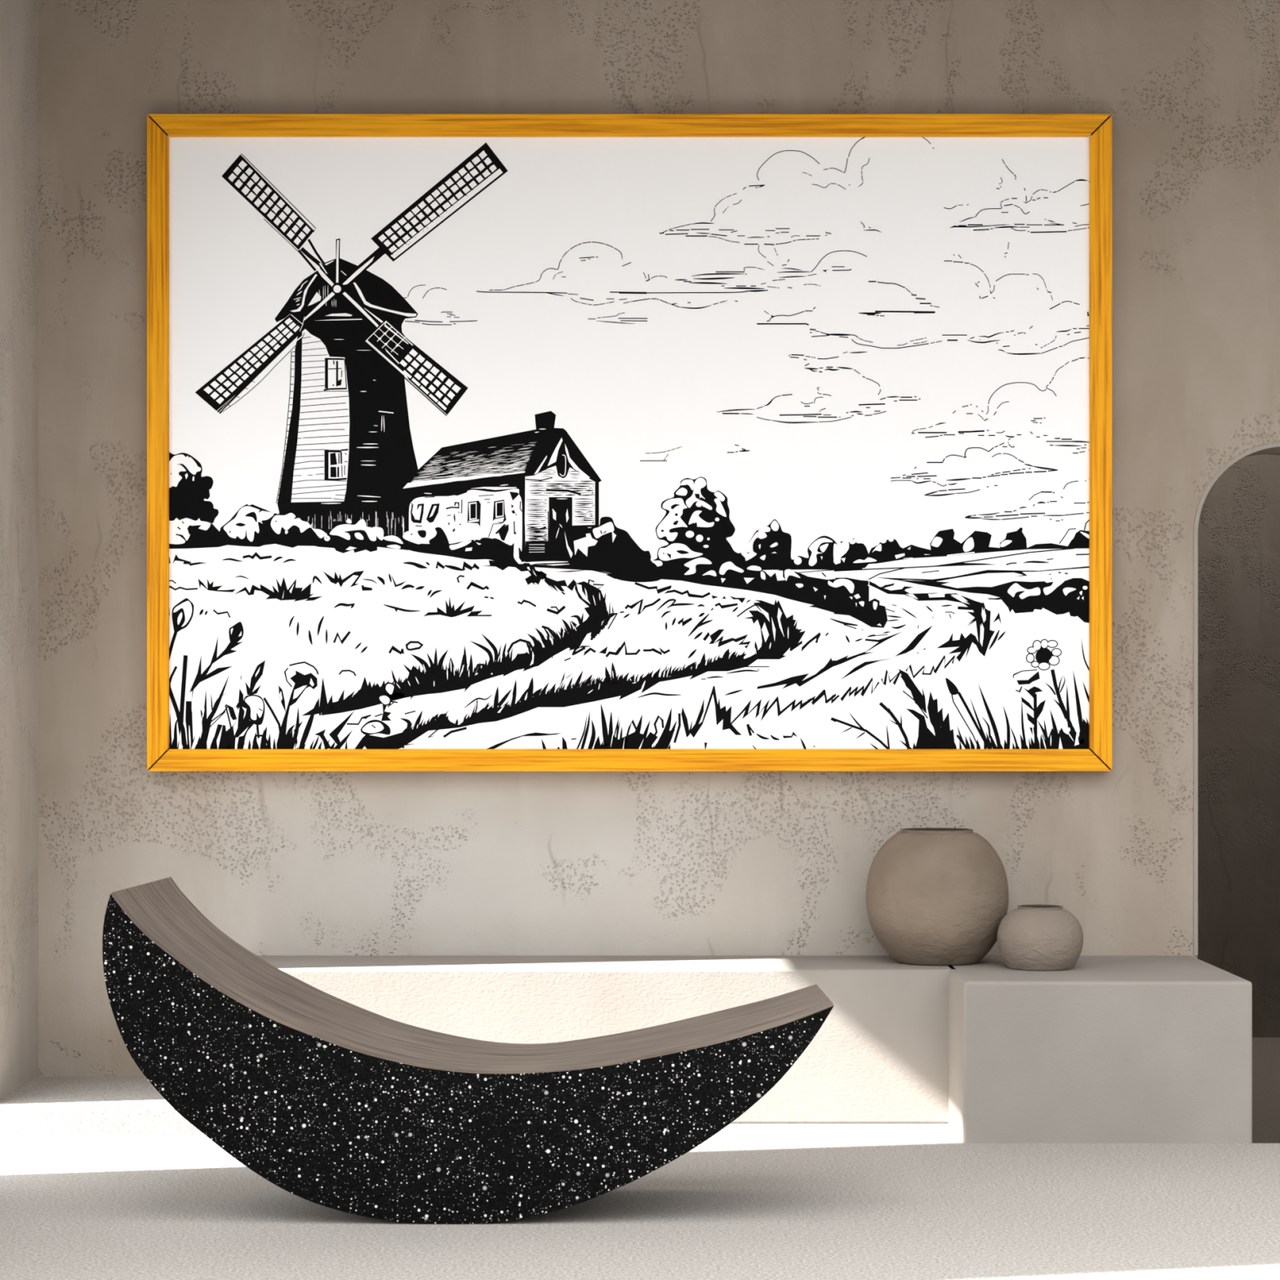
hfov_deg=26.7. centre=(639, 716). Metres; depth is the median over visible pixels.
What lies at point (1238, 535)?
arched doorway
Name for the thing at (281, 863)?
wall
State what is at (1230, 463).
trim
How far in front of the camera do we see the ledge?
7.93 m
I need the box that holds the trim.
[1193,442,1279,955]
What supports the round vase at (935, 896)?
on the ledge
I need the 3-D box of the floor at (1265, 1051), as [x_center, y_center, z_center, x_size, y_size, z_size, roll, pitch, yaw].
[2.400,1.560,10.136,2.400,0.120,5.129,0,0,0]
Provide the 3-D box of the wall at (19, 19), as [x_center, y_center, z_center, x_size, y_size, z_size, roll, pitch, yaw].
[-1.935,-1.300,3.150,0.120,5.000,10.500,0,0,0]
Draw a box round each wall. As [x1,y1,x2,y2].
[0,0,38,1099]
[38,0,1279,1076]
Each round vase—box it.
[866,827,1008,965]
[996,904,1083,971]
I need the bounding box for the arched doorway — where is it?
[1197,454,1279,1037]
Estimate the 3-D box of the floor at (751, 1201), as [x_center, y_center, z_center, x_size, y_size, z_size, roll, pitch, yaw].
[0.802,1.260,3.300,5.595,0.120,10.800,0,0,0]
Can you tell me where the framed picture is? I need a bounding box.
[146,114,1111,771]
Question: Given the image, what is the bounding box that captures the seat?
[102,876,833,1224]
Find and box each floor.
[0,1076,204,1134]
[0,1123,1279,1279]
[1252,1037,1279,1142]
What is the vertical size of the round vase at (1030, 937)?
0.184 m
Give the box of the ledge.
[257,955,1252,1142]
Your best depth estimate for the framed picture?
8.35 m

